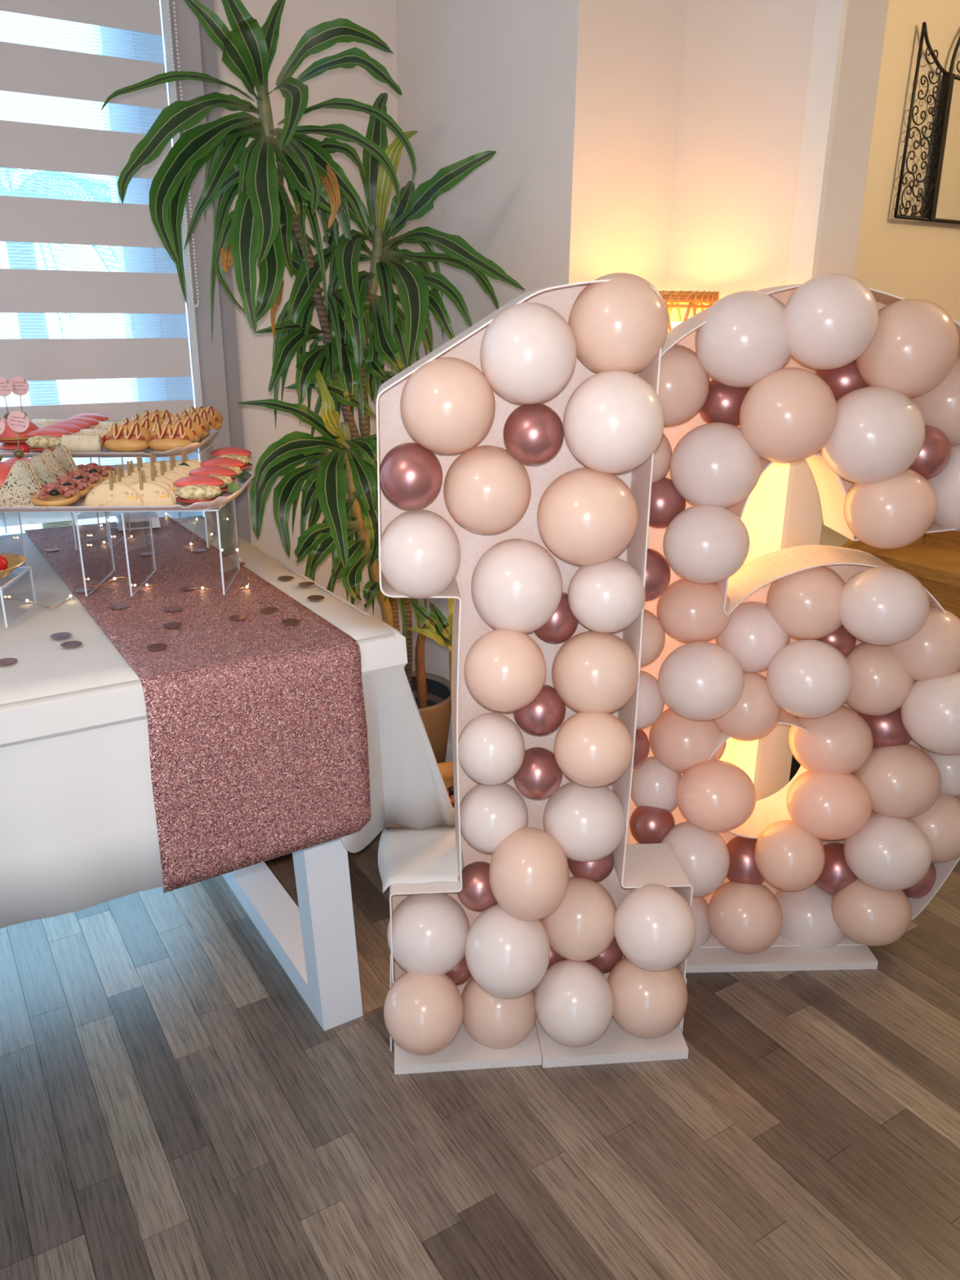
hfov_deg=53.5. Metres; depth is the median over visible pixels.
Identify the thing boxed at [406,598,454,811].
dracaena
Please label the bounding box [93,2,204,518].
window
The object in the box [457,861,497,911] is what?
balloon
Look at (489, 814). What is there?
balloon
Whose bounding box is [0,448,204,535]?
ground
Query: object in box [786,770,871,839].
balloon
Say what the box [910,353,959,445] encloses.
balloon
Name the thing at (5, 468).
burger
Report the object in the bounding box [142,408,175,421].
hot dog
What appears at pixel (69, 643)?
disc
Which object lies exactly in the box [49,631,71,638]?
disc
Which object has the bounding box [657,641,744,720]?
balloon
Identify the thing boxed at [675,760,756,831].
balloon
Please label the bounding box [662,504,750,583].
balloon
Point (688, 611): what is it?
balloon
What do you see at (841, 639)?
balloon
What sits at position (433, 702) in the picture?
pot
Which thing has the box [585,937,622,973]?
balloon
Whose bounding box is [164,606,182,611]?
disc
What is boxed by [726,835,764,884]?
balloon
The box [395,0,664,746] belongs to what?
wall
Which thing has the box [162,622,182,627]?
disc
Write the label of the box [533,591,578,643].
balloon
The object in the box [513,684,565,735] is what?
balloon
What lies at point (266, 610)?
disc
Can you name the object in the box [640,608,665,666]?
balloon
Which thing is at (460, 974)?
balloon
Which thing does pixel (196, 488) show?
roll
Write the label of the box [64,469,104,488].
pizza
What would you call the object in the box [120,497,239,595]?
acrylic riser
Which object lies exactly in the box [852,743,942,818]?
balloon
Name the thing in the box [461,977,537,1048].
balloon
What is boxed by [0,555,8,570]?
strawberry
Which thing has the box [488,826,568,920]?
balloon
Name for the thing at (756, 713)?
balloon
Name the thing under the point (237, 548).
fairy lights
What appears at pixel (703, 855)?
balloon
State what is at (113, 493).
taco
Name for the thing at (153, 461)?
taco
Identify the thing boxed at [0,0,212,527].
roller blind
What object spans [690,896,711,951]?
balloon
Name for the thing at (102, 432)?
wrap
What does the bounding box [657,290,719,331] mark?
lamp
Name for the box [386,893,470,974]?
balloon
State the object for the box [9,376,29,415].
pick
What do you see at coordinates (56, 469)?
sandwich
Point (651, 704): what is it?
balloon
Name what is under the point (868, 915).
balloon
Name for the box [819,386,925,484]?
balloon
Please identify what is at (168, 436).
hot dog
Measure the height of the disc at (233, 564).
0.001 m
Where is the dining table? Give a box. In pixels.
[222,837,363,1031]
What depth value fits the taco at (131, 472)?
1.60 m
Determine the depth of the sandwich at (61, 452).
1.66 m
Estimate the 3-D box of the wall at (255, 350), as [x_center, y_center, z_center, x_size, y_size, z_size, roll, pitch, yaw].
[-1.663,-0.644,1.672,3.320,2.500,0.200,-11,22,-30]
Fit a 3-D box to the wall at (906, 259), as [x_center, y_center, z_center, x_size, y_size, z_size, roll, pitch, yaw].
[1.354,-1.159,3.254,2.840,2.500,0.180,-11,22,-30]
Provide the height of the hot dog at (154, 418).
0.054 m
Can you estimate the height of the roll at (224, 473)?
0.042 m
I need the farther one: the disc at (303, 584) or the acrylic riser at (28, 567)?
the disc at (303, 584)
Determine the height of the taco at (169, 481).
0.057 m
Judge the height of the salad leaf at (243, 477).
0.019 m
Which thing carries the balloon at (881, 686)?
attached to the number sign at (752, 582)
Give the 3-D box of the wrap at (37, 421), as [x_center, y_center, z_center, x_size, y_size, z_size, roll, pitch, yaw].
[-0.905,-0.448,2.003,0.071,0.034,0.033,0,19,0]
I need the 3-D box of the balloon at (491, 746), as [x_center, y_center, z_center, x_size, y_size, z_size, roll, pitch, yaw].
[0.017,0.167,1.464,0.104,0.111,0.108,-1,19,-5]
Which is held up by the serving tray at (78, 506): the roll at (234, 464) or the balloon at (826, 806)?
the roll at (234, 464)
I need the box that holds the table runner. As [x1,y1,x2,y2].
[24,516,370,893]
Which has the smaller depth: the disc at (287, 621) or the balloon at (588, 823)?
the disc at (287, 621)
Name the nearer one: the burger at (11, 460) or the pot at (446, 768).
the burger at (11, 460)
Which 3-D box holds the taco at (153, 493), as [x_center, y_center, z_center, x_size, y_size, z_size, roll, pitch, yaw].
[-0.533,-0.239,1.507,0.096,0.057,0.025,-3,19,-10]
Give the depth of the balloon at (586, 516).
1.31 m
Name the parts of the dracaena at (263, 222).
crown stem, crown stem, crown stem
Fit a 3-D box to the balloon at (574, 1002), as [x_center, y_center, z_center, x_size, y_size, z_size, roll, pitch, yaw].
[0.157,0.606,1.593,0.131,0.139,0.135,-1,19,-5]
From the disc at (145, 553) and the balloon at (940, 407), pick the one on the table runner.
the disc at (145, 553)
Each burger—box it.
[0,419,39,448]
[0,462,13,488]
[3,457,30,464]
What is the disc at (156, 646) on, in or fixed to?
on the table runner
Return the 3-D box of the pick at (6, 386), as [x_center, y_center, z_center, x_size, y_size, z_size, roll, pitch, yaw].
[-0.895,-0.452,1.793,0.032,0.084,0.016,-10,22,-29]
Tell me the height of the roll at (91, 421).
0.042 m
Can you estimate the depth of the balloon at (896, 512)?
1.52 m
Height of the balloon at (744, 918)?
0.140 m
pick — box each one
[0,377,12,419]
[0,417,4,461]
[7,410,29,457]
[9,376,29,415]
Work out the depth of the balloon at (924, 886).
1.87 m
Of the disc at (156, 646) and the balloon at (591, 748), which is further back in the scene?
the balloon at (591, 748)
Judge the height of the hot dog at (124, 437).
0.054 m
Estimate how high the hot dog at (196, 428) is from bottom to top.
0.054 m
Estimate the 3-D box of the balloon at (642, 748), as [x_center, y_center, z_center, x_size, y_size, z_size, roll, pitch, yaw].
[0.275,0.199,1.779,0.082,0.087,0.084,0,19,-2]
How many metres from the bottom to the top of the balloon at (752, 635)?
0.130 m
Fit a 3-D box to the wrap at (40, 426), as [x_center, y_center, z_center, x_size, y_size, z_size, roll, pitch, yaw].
[-0.882,-0.412,1.897,0.071,0.034,0.033,-1,19,-4]
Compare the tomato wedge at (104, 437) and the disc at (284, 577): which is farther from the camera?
the tomato wedge at (104, 437)
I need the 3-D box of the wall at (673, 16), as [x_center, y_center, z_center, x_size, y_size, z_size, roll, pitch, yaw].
[0.358,-0.766,2.083,0.160,2.500,0.198,-11,22,-30]
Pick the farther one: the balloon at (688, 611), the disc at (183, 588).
the balloon at (688, 611)
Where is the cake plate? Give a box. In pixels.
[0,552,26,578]
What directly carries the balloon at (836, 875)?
in the number sign at (752, 582)
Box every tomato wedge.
[16,444,30,453]
[102,434,106,445]
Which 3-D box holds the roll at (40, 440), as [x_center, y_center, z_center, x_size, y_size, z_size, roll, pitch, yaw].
[-0.801,-0.370,1.767,0.082,0.042,0.060,1,19,1]
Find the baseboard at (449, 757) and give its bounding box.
[444,743,453,761]
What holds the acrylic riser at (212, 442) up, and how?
on the table runner
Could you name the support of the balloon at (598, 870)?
in the number sign at (635, 865)
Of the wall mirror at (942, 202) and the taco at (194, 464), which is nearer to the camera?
the taco at (194, 464)
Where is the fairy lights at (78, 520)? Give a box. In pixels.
[28,520,108,543]
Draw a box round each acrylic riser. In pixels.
[0,457,100,549]
[0,565,36,627]
[1,511,115,595]
[97,441,222,548]
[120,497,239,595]
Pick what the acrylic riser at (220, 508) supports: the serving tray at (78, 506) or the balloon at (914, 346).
the serving tray at (78, 506)
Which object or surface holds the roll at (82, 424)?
on the serving tray at (176, 451)
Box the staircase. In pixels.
[841,530,959,618]
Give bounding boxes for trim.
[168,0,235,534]
[197,0,251,543]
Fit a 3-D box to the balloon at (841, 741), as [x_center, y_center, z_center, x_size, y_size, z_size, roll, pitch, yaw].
[0.654,0.187,1.778,0.150,0.134,0.142,0,19,-2]
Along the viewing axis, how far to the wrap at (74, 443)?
1.75 m
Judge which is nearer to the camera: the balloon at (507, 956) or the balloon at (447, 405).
the balloon at (447, 405)
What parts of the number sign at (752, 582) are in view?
plate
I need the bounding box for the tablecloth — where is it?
[0,515,464,928]
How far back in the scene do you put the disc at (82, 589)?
1.58 m
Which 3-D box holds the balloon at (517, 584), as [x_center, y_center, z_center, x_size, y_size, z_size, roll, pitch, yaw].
[0.054,-0.078,1.401,0.134,0.141,0.138,-1,19,-5]
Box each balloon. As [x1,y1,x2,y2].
[377,509,460,599]
[379,442,442,509]
[383,971,463,1054]
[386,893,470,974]
[400,357,495,453]
[443,445,531,533]
[445,955,471,985]
[457,712,524,785]
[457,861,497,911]
[459,782,528,853]
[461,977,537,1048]
[464,628,546,711]
[465,903,550,998]
[471,538,562,633]
[480,302,577,404]
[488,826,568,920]
[502,403,564,464]
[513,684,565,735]
[513,746,562,799]
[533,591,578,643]
[534,959,613,1046]
[537,467,638,565]
[539,876,616,961]
[542,781,625,862]
[546,946,566,969]
[551,630,638,713]
[553,711,632,786]
[563,370,664,473]
[567,557,645,632]
[567,852,613,881]
[568,272,668,373]
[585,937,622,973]
[607,956,688,1038]
[613,884,696,971]
[629,805,675,844]
[631,755,681,812]
[632,728,649,768]
[635,670,664,729]
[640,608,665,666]
[644,547,670,600]
[648,477,685,528]
[648,707,726,773]
[651,433,672,484]
[656,577,731,643]
[657,344,709,426]
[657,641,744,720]
[661,821,729,897]
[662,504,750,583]
[670,422,761,507]
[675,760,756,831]
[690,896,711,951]
[694,290,791,387]
[698,379,750,426]
[707,880,782,954]
[712,671,781,741]
[715,601,790,672]
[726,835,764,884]
[739,367,837,463]
[754,819,825,891]
[766,565,844,639]
[766,639,853,718]
[774,882,845,949]
[784,273,879,369]
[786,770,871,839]
[788,705,873,773]
[814,360,868,401]
[814,842,857,895]
[816,624,856,657]
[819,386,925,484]
[831,878,911,946]
[839,566,929,644]
[843,468,937,549]
[843,813,932,890]
[845,641,914,715]
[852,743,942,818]
[855,298,959,398]
[857,706,911,747]
[886,606,959,680]
[900,671,959,755]
[902,862,936,898]
[907,793,959,862]
[908,425,951,479]
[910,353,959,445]
[920,746,959,796]
[927,444,959,531]
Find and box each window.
[0,167,123,528]
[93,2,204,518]
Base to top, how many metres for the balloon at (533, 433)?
0.084 m
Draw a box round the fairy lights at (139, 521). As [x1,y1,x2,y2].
[115,512,235,545]
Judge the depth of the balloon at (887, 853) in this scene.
1.74 m
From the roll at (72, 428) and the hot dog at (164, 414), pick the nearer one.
the roll at (72, 428)
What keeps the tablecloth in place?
on the dining table
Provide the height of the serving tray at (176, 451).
0.027 m
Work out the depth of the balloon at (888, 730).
1.76 m
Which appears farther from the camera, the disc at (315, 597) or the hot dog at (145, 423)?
the hot dog at (145, 423)
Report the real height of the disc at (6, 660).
0.001 m
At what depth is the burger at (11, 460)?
1.62 m
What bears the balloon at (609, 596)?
in the number sign at (635, 865)
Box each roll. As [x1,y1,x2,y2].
[25,427,71,452]
[41,423,80,435]
[52,420,90,428]
[62,417,98,428]
[70,413,108,422]
[173,475,225,503]
[188,466,236,491]
[200,457,244,481]
[208,447,252,469]
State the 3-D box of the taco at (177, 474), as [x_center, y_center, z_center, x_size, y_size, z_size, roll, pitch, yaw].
[-0.533,-0.274,1.608,0.096,0.057,0.025,-2,19,-9]
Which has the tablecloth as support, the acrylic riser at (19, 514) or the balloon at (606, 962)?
the acrylic riser at (19, 514)
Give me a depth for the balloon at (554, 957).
1.64 m
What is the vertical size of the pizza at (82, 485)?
0.030 m
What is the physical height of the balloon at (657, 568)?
0.092 m
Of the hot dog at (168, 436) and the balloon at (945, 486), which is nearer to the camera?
the balloon at (945, 486)
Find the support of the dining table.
on the floor
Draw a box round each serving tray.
[0,428,218,457]
[0,471,254,512]
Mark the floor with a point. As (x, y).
(173, 1106)
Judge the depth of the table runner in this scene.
1.35 m
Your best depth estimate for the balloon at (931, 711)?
1.66 m
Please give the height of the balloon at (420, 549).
0.129 m
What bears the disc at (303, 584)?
on the tablecloth
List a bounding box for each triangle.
[0,458,41,506]
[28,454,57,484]
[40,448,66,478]
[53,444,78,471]
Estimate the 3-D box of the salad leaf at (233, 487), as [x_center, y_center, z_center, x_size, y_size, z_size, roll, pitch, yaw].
[-0.410,-0.253,1.583,0.024,0.016,0.011,2,19,4]
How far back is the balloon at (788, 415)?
1.47 m
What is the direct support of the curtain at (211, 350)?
attached to the wall at (255, 350)
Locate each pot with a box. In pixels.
[411,671,451,763]
[437,760,453,789]
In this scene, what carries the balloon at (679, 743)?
attached to the number sign at (752, 582)
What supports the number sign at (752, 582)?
on the floor
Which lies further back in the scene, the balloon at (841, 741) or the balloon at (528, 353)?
the balloon at (841, 741)
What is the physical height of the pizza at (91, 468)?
0.030 m
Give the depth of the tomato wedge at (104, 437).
1.80 m
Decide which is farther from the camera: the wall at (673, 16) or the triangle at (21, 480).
the wall at (673, 16)
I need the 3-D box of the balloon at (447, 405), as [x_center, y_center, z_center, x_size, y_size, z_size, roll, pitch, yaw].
[-0.044,-0.317,1.293,0.129,0.128,0.128,-1,19,-5]
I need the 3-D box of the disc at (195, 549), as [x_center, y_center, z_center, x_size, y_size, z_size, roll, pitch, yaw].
[-0.548,-0.175,1.856,0.028,0.001,0.028,-11,21,-30]
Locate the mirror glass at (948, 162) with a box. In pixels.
[935,78,959,220]
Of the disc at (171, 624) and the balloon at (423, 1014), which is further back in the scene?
the balloon at (423, 1014)
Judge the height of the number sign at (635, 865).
1.243 m
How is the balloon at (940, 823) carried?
in the number sign at (752, 582)
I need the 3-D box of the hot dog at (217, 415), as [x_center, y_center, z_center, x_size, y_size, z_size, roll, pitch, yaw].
[-0.606,-0.484,2.083,0.084,0.054,0.057,-2,19,-9]
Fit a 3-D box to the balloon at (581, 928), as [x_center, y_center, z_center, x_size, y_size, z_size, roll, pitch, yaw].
[0.166,0.469,1.606,0.131,0.139,0.135,-1,19,-5]
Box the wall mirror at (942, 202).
[893,22,959,224]
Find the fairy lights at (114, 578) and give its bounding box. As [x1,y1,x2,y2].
[0,577,128,608]
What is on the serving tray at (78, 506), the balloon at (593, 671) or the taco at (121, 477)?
the taco at (121, 477)
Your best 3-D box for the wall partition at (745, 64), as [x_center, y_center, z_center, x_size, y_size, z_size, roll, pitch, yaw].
[0.534,-0.688,1.863,0.100,2.500,0.384,-11,22,-30]
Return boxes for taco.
[84,470,142,506]
[98,465,138,484]
[115,460,150,476]
[123,455,159,473]
[127,470,176,506]
[135,464,178,497]
[142,451,169,467]
[146,460,188,479]
[156,455,194,475]
[175,450,201,469]
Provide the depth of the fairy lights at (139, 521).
2.02 m
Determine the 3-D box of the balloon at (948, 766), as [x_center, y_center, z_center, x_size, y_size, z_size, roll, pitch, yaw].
[0.908,0.245,1.840,0.124,0.114,0.119,0,19,-2]
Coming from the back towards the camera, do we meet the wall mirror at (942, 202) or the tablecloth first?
the wall mirror at (942, 202)
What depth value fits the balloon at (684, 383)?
1.53 m
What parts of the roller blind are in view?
rail, bead chain, guide rail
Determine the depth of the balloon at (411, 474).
1.29 m
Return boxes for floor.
[0,826,959,1279]
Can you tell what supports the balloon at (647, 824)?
in the number sign at (752, 582)
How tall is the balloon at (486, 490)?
0.125 m
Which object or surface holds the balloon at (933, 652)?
in the number sign at (752, 582)
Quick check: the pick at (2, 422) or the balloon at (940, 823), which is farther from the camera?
the balloon at (940, 823)
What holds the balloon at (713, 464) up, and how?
in the number sign at (752, 582)
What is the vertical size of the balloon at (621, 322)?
0.136 m
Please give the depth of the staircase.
3.37 m
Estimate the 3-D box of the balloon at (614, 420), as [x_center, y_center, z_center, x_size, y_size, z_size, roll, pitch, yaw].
[0.181,-0.295,1.293,0.136,0.136,0.136,-1,19,-5]
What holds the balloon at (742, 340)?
attached to the number sign at (752, 582)
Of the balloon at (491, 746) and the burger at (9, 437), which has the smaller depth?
the balloon at (491, 746)
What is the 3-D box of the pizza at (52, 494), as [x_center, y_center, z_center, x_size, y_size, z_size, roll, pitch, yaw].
[-0.677,-0.232,1.519,0.075,0.030,0.075,17,25,40]
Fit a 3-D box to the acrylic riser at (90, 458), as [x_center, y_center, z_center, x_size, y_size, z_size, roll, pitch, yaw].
[-0.883,-0.287,1.886,0.191,0.186,0.155,-1,19,-5]
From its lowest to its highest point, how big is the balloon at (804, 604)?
0.137 m
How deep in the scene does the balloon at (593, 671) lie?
1.42 m
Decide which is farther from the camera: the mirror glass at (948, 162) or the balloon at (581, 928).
the mirror glass at (948, 162)
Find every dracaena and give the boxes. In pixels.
[100,0,525,763]
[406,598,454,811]
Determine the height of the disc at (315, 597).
0.001 m
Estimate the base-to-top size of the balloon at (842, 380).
0.095 m
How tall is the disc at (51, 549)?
0.001 m
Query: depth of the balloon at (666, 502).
1.59 m
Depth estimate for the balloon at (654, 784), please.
1.78 m
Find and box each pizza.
[28,482,80,506]
[54,475,93,497]
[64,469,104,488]
[76,462,116,479]
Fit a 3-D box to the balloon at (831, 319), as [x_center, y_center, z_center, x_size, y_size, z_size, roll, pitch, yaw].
[0.539,-0.491,1.474,0.144,0.142,0.143,0,19,-2]
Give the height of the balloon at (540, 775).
0.082 m
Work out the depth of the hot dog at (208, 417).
2.00 m
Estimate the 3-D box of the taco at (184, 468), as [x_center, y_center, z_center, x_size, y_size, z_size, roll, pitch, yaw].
[-0.534,-0.292,1.661,0.096,0.057,0.025,-2,19,-8]
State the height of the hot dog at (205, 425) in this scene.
0.054 m
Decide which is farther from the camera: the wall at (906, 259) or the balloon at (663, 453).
the wall at (906, 259)
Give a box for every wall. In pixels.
[213,0,402,635]
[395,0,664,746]
[646,0,685,290]
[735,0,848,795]
[819,0,959,546]
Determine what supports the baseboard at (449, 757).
attached to the wall at (564, 93)
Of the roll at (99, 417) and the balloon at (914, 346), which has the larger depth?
the roll at (99, 417)
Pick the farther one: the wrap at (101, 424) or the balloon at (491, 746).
the wrap at (101, 424)
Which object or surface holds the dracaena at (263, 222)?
on the floor
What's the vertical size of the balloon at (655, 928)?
0.139 m
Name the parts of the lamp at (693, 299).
lamp shade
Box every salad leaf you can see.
[178,462,190,466]
[226,482,240,493]
[237,471,253,483]
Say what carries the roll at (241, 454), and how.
on the serving tray at (78, 506)
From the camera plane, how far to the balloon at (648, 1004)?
1.59 m
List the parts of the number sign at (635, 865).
plate, plate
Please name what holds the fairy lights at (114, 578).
on the tablecloth
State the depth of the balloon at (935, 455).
1.55 m
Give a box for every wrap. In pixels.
[31,418,63,425]
[37,424,47,428]
[60,434,102,453]
[75,428,108,437]
[93,421,120,428]
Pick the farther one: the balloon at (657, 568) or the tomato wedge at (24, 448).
the tomato wedge at (24, 448)
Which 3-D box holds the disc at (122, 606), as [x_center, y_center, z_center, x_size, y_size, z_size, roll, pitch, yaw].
[-0.569,-0.053,1.501,0.028,0.001,0.028,-11,22,-30]
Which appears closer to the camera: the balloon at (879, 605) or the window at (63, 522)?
the balloon at (879, 605)
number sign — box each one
[376,279,693,1075]
[626,284,959,973]
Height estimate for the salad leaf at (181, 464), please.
0.017 m
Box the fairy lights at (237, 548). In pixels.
[130,536,249,594]
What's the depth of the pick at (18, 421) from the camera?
1.61 m
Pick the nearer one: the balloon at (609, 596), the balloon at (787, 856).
the balloon at (609, 596)
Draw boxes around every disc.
[0,657,17,665]
[44,547,59,551]
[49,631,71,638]
[60,640,81,647]
[75,587,93,592]
[109,603,128,608]
[139,551,155,555]
[146,643,167,650]
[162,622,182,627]
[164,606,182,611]
[179,585,196,590]
[191,548,205,551]
[228,614,247,620]
[229,561,244,566]
[260,607,278,613]
[277,575,293,580]
[281,618,300,624]
[297,582,315,586]
[306,595,324,600]
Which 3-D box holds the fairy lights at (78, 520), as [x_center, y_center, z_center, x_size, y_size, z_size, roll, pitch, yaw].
[-0.749,-0.167,1.736,0.149,0.059,0.217,-6,20,-17]
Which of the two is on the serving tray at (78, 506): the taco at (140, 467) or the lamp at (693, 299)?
the taco at (140, 467)
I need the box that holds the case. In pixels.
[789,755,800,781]
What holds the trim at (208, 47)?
attached to the wall at (255, 350)
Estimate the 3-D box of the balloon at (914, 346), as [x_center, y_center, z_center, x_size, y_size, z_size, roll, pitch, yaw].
[0.679,-0.463,1.518,0.151,0.153,0.152,0,19,-2]
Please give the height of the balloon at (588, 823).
0.131 m
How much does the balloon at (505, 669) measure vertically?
0.121 m
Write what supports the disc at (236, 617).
on the table runner
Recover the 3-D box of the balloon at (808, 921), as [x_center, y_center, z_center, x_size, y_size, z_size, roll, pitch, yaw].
[0.669,0.558,1.933,0.152,0.147,0.150,0,19,-2]
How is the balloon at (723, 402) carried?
in the number sign at (752, 582)
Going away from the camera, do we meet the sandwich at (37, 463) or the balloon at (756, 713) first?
the sandwich at (37, 463)
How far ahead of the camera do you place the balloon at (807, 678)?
1.62 m
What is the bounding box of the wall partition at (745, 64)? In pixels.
[666,0,888,800]
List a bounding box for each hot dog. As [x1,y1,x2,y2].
[103,422,151,452]
[120,417,156,431]
[131,413,166,424]
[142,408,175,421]
[147,422,194,452]
[163,417,203,442]
[171,413,209,439]
[179,409,216,429]
[187,405,222,430]

